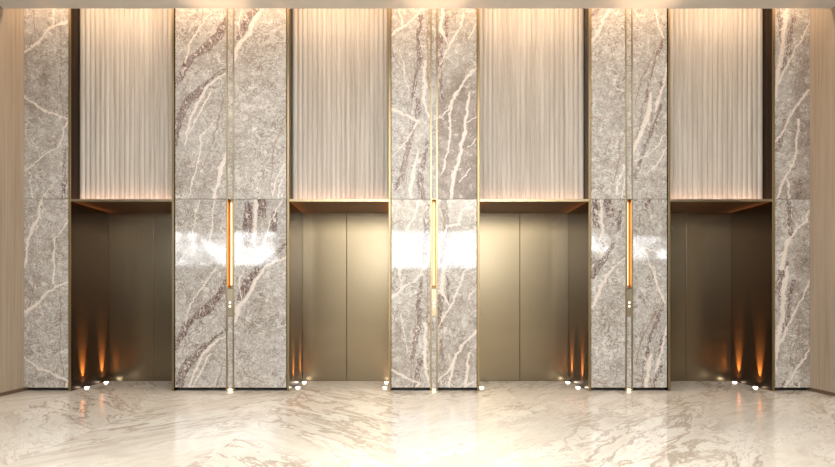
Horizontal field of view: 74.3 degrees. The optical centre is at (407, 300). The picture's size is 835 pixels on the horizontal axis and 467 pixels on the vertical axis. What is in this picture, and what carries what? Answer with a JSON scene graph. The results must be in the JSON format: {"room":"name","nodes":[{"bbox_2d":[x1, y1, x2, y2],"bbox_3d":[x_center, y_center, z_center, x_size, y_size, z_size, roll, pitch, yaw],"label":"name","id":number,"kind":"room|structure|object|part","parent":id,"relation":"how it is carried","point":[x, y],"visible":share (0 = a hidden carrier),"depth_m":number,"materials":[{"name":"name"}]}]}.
{"room":"lobby","nodes":[
{"label":"lobby","id":0,"kind":"room"},
{"bbox_2d":[0,6,23,392],"bbox_3d":[-4.937,-1.530,6.185,0.120,5.255,1.770,0,0,0],"label":"wall","id":1,"kind":"structure","parent":0,"point":[11,20],"depth_m":6.76,"materials":[{"name":"brown wood"}]},
{"bbox_2d":[0,388,27,396],"bbox_3d":[-4.937,1.121,6.185,0.120,0.045,1.770,0,0,0],"label":"baseboard","id":2,"kind":"structure","parent":1,"relation":"attached to","point":[19,389],"depth_m":6.80,"materials":[{"name":"brown wood"}]},
{"bbox_2d":[28,199,805,389],"bbox_3d":[0.114,-1.507,7.598,10.592,5.300,1.045,0,0,0],"label":"wall","id":3,"kind":"structure","parent":0,"point":[286,199],"depth_m":7.08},
{"bbox_2d":[24,199,67,387],"bbox_3d":[-4.593,-0.096,7.018,0.564,2.391,0.035,0,0,0],"label":"sheet","id":4,"kind":"object","parent":3,"relation":"attached to","point":[45,220],"visible":1,"depth_m":7.00,"materials":[{"name":"grey stone"}]},
{"bbox_2d":[24,9,67,198],"bbox_3d":[-4.593,-2.727,7.018,0.564,2.860,0.035,0,0,0],"label":"sheet","id":5,"kind":"object","parent":3,"relation":"attached to","point":[45,30],"visible":1,"depth_m":7.00,"materials":[{"name":"grey stone"}]},
{"bbox_2d":[68,9,177,390],"bbox_3d":[-3.636,-1.507,7.448,1.339,5.300,0.924,0,0,0],"label":"surround","id":6,"kind":"object","parent":3,"relation":"attached to","point":[88,219],"visible":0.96,"depth_m":7.15,"materials":[{"name":"brown metal"}]},
{"bbox_3d":[-4.291,-1.507,6.993,0.028,5.300,0.014,0,0,0],"label":"edge trim","id":7,"kind":"part","parent":6,"relation":"part of","materials":[{"name":"gold metal"}]},
{"bbox_3d":[-3.636,-1.277,6.995,1.283,0.032,0.010,0,0,0],"label":"lintel trim","id":8,"kind":"part","parent":6,"relation":"part of","materials":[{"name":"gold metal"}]},
{"bbox_2d":[109,213,171,380],"bbox_3d":[-3.636,-0.059,7.895,1.281,2.403,0.030,0,0,0],"label":"door","id":9,"kind":"structure","parent":6,"relation":"attached to","point":[140,244],"depth_m":7.88,"materials":[{"name":"brown metal"}]},
{"bbox_3d":[-2.981,-1.507,6.993,0.028,5.300,0.014,0,0,0],"label":"edge trim","id":10,"kind":"part","parent":6,"relation":"part of","materials":[{"name":"gold metal"}]},
{"bbox_2d":[80,9,171,198],"bbox_3d":[-3.636,-2.731,7.186,1.281,2.852,0.033,0,0,0],"label":"panel","id":11,"kind":"object","parent":3,"relation":"attached to","point":[126,54],"visible":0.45,"depth_m":7.17,"materials":[{"name":"brown wood"}]},
{"bbox_2d":[175,199,225,387],"bbox_3d":[-2.634,-0.096,7.018,0.645,2.391,0.035,0,0,0],"label":"sheet","id":12,"kind":"object","parent":3,"relation":"attached to","point":[200,224],"visible":1,"depth_m":7.00,"materials":[{"name":"grey stone"}]},
{"bbox_2d":[175,9,225,198],"bbox_3d":[-2.634,-2.727,7.018,0.645,2.860,0.035,0,0,0],"label":"marble wall panel","id":13,"kind":"object","parent":3,"relation":"attached to","point":[200,34],"visible":1,"depth_m":7.00,"materials":[{"name":"grey stone"}]},
{"bbox_2d":[226,9,227,390],"bbox_3d":[-2.302,-1.507,7.032,0.018,5.300,0.076,0,0,0],"label":"bar","id":14,"kind":"object","parent":3,"relation":"attached to","point":[226,9],"visible":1,"depth_m":6.99,"materials":[{"name":"gold metal"}]},
{"bbox_2d":[227,199,232,288],"bbox_3d":[-2.259,-0.729,7.067,0.065,1.142,0.155,0,0,0],"label":"light","id":15,"kind":"object","parent":3,"relation":"attached to","point":[229,201],"visible":0.83,"depth_m":7.03,"materials":[{"name":"orange metal"}]},
{"bbox_2d":[227,289,232,315],"bbox_3d":[-2.259,0.020,7.019,0.065,0.345,0.061,0,0,0],"label":"panel","id":16,"kind":"object","parent":3,"relation":"attached to","point":[229,291],"visible":1,"depth_m":6.99,"materials":[{"name":"gold metal"}]},
{"bbox_2d":[228,9,232,198],"bbox_3d":[-2.259,-2.726,7.037,0.065,2.862,0.066,0,0,0],"label":"strip","id":17,"kind":"object","parent":3,"relation":"attached to","point":[230,11],"visible":0.8,"depth_m":7.00,"materials":[{"name":"grey stone"}]},
{"bbox_2d":[228,316,232,388],"bbox_3d":[-2.259,0.654,7.037,0.065,0.917,0.066,0,0,0],"label":"strip","id":18,"kind":"object","parent":3,"relation":"attached to","point":[230,318],"visible":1,"depth_m":7.00,"materials":[{"name":"grey stone"}]},
{"bbox_2d":[233,9,235,390],"bbox_3d":[-2.217,-1.507,7.032,0.018,5.300,0.076,0,0,0],"label":"bar","id":19,"kind":"object","parent":3,"relation":"attached to","point":[234,389],"visible":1,"depth_m":6.99,"materials":[{"name":"gold metal"}]},
{"bbox_2d":[234,199,286,387],"bbox_3d":[-1.877,-0.096,7.018,0.660,2.391,0.035,0,0,0],"label":"marble wall panel","id":20,"kind":"object","parent":3,"relation":"attached to","point":[260,225],"visible":1,"depth_m":7.00,"materials":[{"name":"grey stone"}]},
{"bbox_2d":[234,9,286,198],"bbox_3d":[-1.877,-2.727,7.018,0.660,2.860,0.035,0,0,0],"label":"marble wall panel","id":21,"kind":"object","parent":3,"relation":"attached to","point":[260,35],"visible":1,"depth_m":7.00,"materials":[{"name":"grey stone"}]},
{"bbox_2d":[287,9,390,390],"bbox_3d":[-0.876,-1.507,7.448,1.316,5.300,0.924,0,0,0],"label":"surround","id":22,"kind":"object","parent":3,"relation":"attached to","point":[296,208],"visible":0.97,"depth_m":7.13,"materials":[{"name":"brown metal"}]},
{"bbox_3d":[-1.520,-1.507,6.993,0.028,5.300,0.014,0,0,0],"label":"edge trim","id":23,"kind":"part","parent":22,"relation":"part of","materials":[{"name":"gold metal"}]},
{"bbox_3d":[-0.876,-1.277,6.995,1.260,0.032,0.010,0,0,0],"label":"lintel trim","id":24,"kind":"part","parent":22,"relation":"part of","materials":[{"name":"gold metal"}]},
{"bbox_2d":[303,213,388,380],"bbox_3d":[-0.876,-0.059,7.895,1.258,2.403,0.030,0,0,0],"label":"door","id":25,"kind":"structure","parent":22,"relation":"attached to","point":[346,255],"depth_m":7.88,"materials":[{"name":"brown metal"}]},
{"bbox_3d":[-0.232,-1.507,6.993,0.028,5.300,0.014,0,0,0],"label":"edge trim","id":26,"kind":"part","parent":22,"relation":"part of","materials":[{"name":"gold metal"}]},
{"bbox_2d":[292,9,388,198],"bbox_3d":[-0.876,-2.731,7.186,1.258,2.852,0.033,0,0,0],"label":"panel","id":27,"kind":"object","parent":3,"relation":"attached to","point":[340,57],"visible":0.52,"depth_m":7.17,"materials":[{"name":"brown wood"}]},
{"bbox_2d":[391,199,429,387],"bbox_3d":[0.036,-0.096,7.018,0.495,2.391,0.035,0,0,0],"label":"sheet","id":28,"kind":"object","parent":3,"relation":"attached to","point":[410,218],"visible":1,"depth_m":7.00,"materials":[{"name":"grey stone"}]},
{"bbox_2d":[391,9,429,198],"bbox_3d":[0.036,-2.727,7.018,0.495,2.860,0.035,0,0,0],"label":"sheet","id":29,"kind":"object","parent":3,"relation":"attached to","point":[410,28],"visible":1,"depth_m":7.00,"materials":[{"name":"grey stone"}]},
{"bbox_2d":[430,9,431,390],"bbox_3d":[0.293,-1.507,7.032,0.018,5.300,0.076,0,0,0],"label":"bar","id":30,"kind":"object","parent":3,"relation":"attached to","point":[430,9],"visible":1,"depth_m":6.99,"materials":[{"name":"gold metal"}]},
{"bbox_2d":[432,199,435,288],"bbox_3d":[0.330,-0.729,7.067,0.055,1.142,0.155,0,0,0],"label":"light","id":31,"kind":"object","parent":3,"relation":"attached to","point":[433,200],"visible":0.84,"depth_m":7.05,"materials":[{"name":"orange metal"}]},
{"bbox_2d":[432,9,435,198],"bbox_3d":[0.330,-2.726,7.037,0.055,2.862,0.066,0,0,0],"label":"strip","id":32,"kind":"object","parent":3,"relation":"attached to","point":[433,10],"visible":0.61,"depth_m":7.00,"materials":[{"name":"grey stone"}]},
{"bbox_2d":[432,316,435,388],"bbox_3d":[0.330,0.654,7.037,0.055,0.917,0.066,0,0,0],"label":"strip","id":33,"kind":"object","parent":3,"relation":"attached to","point":[433,317],"visible":0.8,"depth_m":7.00,"materials":[{"name":"grey stone"}]},
{"bbox_2d":[432,289,435,315],"bbox_3d":[0.330,0.020,7.019,0.055,0.345,0.061,0,0,0],"label":"panel","id":34,"kind":"object","parent":3,"relation":"attached to","point":[433,290],"visible":1,"depth_m":6.99,"materials":[{"name":"gold metal"}]},
{"bbox_2d":[436,9,437,390],"bbox_3d":[0.367,-1.507,7.032,0.018,5.300,0.076,0,0,0],"label":"bar","id":35,"kind":"object","parent":3,"relation":"attached to","point":[436,9],"visible":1,"depth_m":6.99,"materials":[{"name":"gold metal"}]},
{"bbox_2d":[438,199,476,387],"bbox_3d":[0.625,-0.096,7.018,0.497,2.391,0.035,0,0,0],"label":"sheet","id":36,"kind":"object","parent":3,"relation":"attached to","point":[457,218],"visible":1,"depth_m":7.00,"materials":[{"name":"grey stone"}]},
{"bbox_2d":[438,9,476,198],"bbox_3d":[0.625,-2.727,7.018,0.497,2.860,0.035,0,0,0],"label":"sheet","id":37,"kind":"object","parent":3,"relation":"attached to","point":[457,28],"visible":1,"depth_m":7.00,"materials":[{"name":"grey stone"}]},
{"bbox_2d":[480,9,583,198],"bbox_3d":[1.599,-2.731,7.186,1.382,2.852,0.033,0,0,0],"label":"panel","id":38,"kind":"object","parent":3,"relation":"attached to","point":[532,60],"visible":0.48,"depth_m":7.17,"materials":[{"name":"brown wood"}]},
{"bbox_2d":[476,9,590,390],"bbox_3d":[1.599,-1.507,7.448,1.440,5.300,0.924,0,0,0],"label":"surround","id":39,"kind":"object","parent":3,"relation":"attached to","point":[578,210],"visible":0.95,"depth_m":7.15,"materials":[{"name":"brown metal"}]},
{"bbox_3d":[0.893,-1.507,6.993,0.028,5.300,0.014,0,0,0],"label":"edge trim","id":40,"kind":"part","parent":39,"relation":"part of","materials":[{"name":"gold metal"}]},
{"bbox_2d":[480,213,567,380],"bbox_3d":[1.599,-0.059,7.895,1.382,2.403,0.030,0,0,0],"label":"door","id":41,"kind":"structure","parent":39,"relation":"attached to","point":[524,256],"depth_m":7.88,"materials":[{"name":"brown metal"}]},
{"bbox_3d":[1.599,-1.277,6.995,1.384,0.032,0.010,0,0,0],"label":"lintel trim","id":42,"kind":"part","parent":39,"relation":"part of","materials":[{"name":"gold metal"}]},
{"bbox_3d":[2.305,-1.507,6.993,0.028,5.300,0.014,0,0,0],"label":"edge trim","id":43,"kind":"part","parent":39,"relation":"part of","materials":[{"name":"gold metal"}]},
{"bbox_2d":[591,199,624,387],"bbox_3d":[2.544,-0.096,7.018,0.432,2.391,0.035,0,0,0],"label":"sheet","id":44,"kind":"object","parent":3,"relation":"attached to","point":[607,215],"visible":1,"depth_m":7.00,"materials":[{"name":"grey stone"}]},
{"bbox_2d":[591,9,624,198],"bbox_3d":[2.544,-2.727,7.018,0.432,2.860,0.035,0,0,0],"label":"sheet","id":45,"kind":"object","parent":3,"relation":"attached to","point":[607,25],"visible":1,"depth_m":7.00,"materials":[{"name":"grey stone"}]},
{"bbox_2d":[623,9,626,390],"bbox_3d":[2.769,-1.507,7.032,0.018,5.300,0.076,0,0,0],"label":"bar","id":46,"kind":"object","parent":3,"relation":"attached to","point":[625,388],"visible":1,"depth_m":7.00,"materials":[{"name":"gold metal"}]},
{"bbox_2d":[627,9,630,198],"bbox_3d":[2.809,-2.726,7.037,0.058,2.862,0.066,0,0,0],"label":"strip","id":47,"kind":"object","parent":3,"relation":"attached to","point":[628,10],"visible":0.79,"depth_m":7.00,"materials":[{"name":"grey stone"}]},
{"bbox_2d":[627,316,630,388],"bbox_3d":[2.809,0.654,7.037,0.058,0.917,0.066,0,0,0],"label":"strip","id":48,"kind":"object","parent":3,"relation":"attached to","point":[628,317],"visible":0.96,"depth_m":7.00,"materials":[{"name":"grey stone"}]},
{"bbox_2d":[627,199,631,288],"bbox_3d":[2.809,-0.729,7.067,0.058,1.142,0.155,0,0,0],"label":"light","id":49,"kind":"object","parent":3,"relation":"attached to","point":[629,201],"visible":0.68,"depth_m":7.05,"materials":[{"name":"orange metal"}]},
{"bbox_2d":[627,289,631,315],"bbox_3d":[2.809,0.020,7.019,0.058,0.345,0.061,0,0,0],"label":"panel","id":50,"kind":"object","parent":3,"relation":"attached to","point":[629,291],"visible":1,"depth_m":6.99,"materials":[{"name":"gold metal"}]},
{"bbox_2d":[631,9,632,390],"bbox_3d":[2.848,-1.507,7.032,0.018,5.300,0.076,0,0,0],"label":"bar","id":51,"kind":"object","parent":3,"relation":"attached to","point":[631,9],"visible":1,"depth_m":6.99,"materials":[{"name":"gold metal"}]},
{"bbox_2d":[633,199,666,387],"bbox_3d":[3.073,-0.096,7.018,0.432,2.391,0.035,0,0,0],"label":"sheet","id":52,"kind":"object","parent":3,"relation":"attached to","point":[649,215],"visible":1,"depth_m":7.00,"materials":[{"name":"grey stone"}]},
{"bbox_2d":[633,9,666,198],"bbox_3d":[3.073,-2.727,7.018,0.432,2.860,0.035,0,0,0],"label":"sheet","id":53,"kind":"object","parent":3,"relation":"attached to","point":[649,25],"visible":1,"depth_m":7.00,"materials":[{"name":"grey stone"}]},
{"bbox_2d":[670,9,762,198],"bbox_3d":[3.975,-2.731,7.186,1.293,2.852,0.033,0,0,0],"label":"panel","id":54,"kind":"object","parent":3,"relation":"attached to","point":[716,55],"visible":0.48,"depth_m":7.17,"materials":[{"name":"brown wood"}]},
{"bbox_2d":[664,9,774,390],"bbox_3d":[3.975,-1.507,7.448,1.351,5.300,0.924,0,0,0],"label":"surround","id":55,"kind":"object","parent":3,"relation":"attached to","point":[752,220],"visible":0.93,"depth_m":7.19,"materials":[{"name":"brown metal"}]},
{"bbox_3d":[3.313,-1.507,6.993,0.028,5.300,0.014,0,0,0],"label":"edge trim","id":56,"kind":"part","parent":55,"relation":"part of","materials":[{"name":"gold metal"}]},
{"bbox_2d":[670,213,730,380],"bbox_3d":[3.975,-0.059,7.895,1.293,2.403,0.030,0,0,0],"label":"door","id":57,"kind":"structure","parent":55,"relation":"attached to","point":[700,243],"depth_m":7.88,"materials":[{"name":"brown metal"}]},
{"bbox_3d":[3.975,-1.277,6.995,1.295,0.032,0.010,0,0,0],"label":"lintel trim","id":58,"kind":"part","parent":55,"relation":"part of","materials":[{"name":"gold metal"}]},
{"bbox_3d":[4.637,-1.507,6.993,0.028,5.300,0.014,0,0,0],"label":"edge trim","id":59,"kind":"part","parent":55,"relation":"part of","materials":[{"name":"gold metal"}]},
{"bbox_2d":[775,199,809,387],"bbox_3d":[4.882,-0.096,7.018,0.443,2.391,0.035,0,0,0],"label":"sheet","id":60,"kind":"object","parent":3,"relation":"attached to","point":[792,216],"visible":1,"depth_m":7.00,"materials":[{"name":"grey stone"}]},
{"bbox_2d":[775,9,809,198],"bbox_3d":[4.882,-2.727,7.018,0.443,2.860,0.035,0,0,0],"label":"sheet","id":61,"kind":"object","parent":3,"relation":"attached to","point":[792,26],"visible":1,"depth_m":7.00,"materials":[{"name":"grey stone"}]},
{"bbox_2d":[0,381,834,466],"bbox_3d":[0.000,1.203,3.100,18.000,0.120,10.200,0,0,0],"label":"floor","id":62,"kind":"structure","parent":0,"point":[113,423],"depth_m":5.02,"materials":[{"name":"white stone"}]},
{"bbox_2d":[0,0,834,8],"bbox_3d":[0.000,-3.893,3.100,18.000,0.728,10.200,0,0,0],"label":"ceiling","id":63,"kind":"structure","parent":0,"point":[6,4],"depth_m":6.56,"materials":[{"name":"beige paint"}]},
{"bbox_2d":[810,6,834,392],"bbox_3d":[5.165,-1.530,6.185,0.120,5.255,1.770,0,0,0],"label":"wall","id":64,"kind":"structure","parent":0,"point":[822,21],"depth_m":6.79,"materials":[{"name":"brown wood"}]},
{"bbox_2d":[806,388,834,395],"bbox_3d":[5.165,1.121,6.185,0.120,0.045,1.770,0,0,0],"label":"baseboard","id":65,"kind":"structure","parent":64,"relation":"attached to","point":[808,389],"depth_m":6.80,"materials":[{"name":"brown wood"}]}
]}

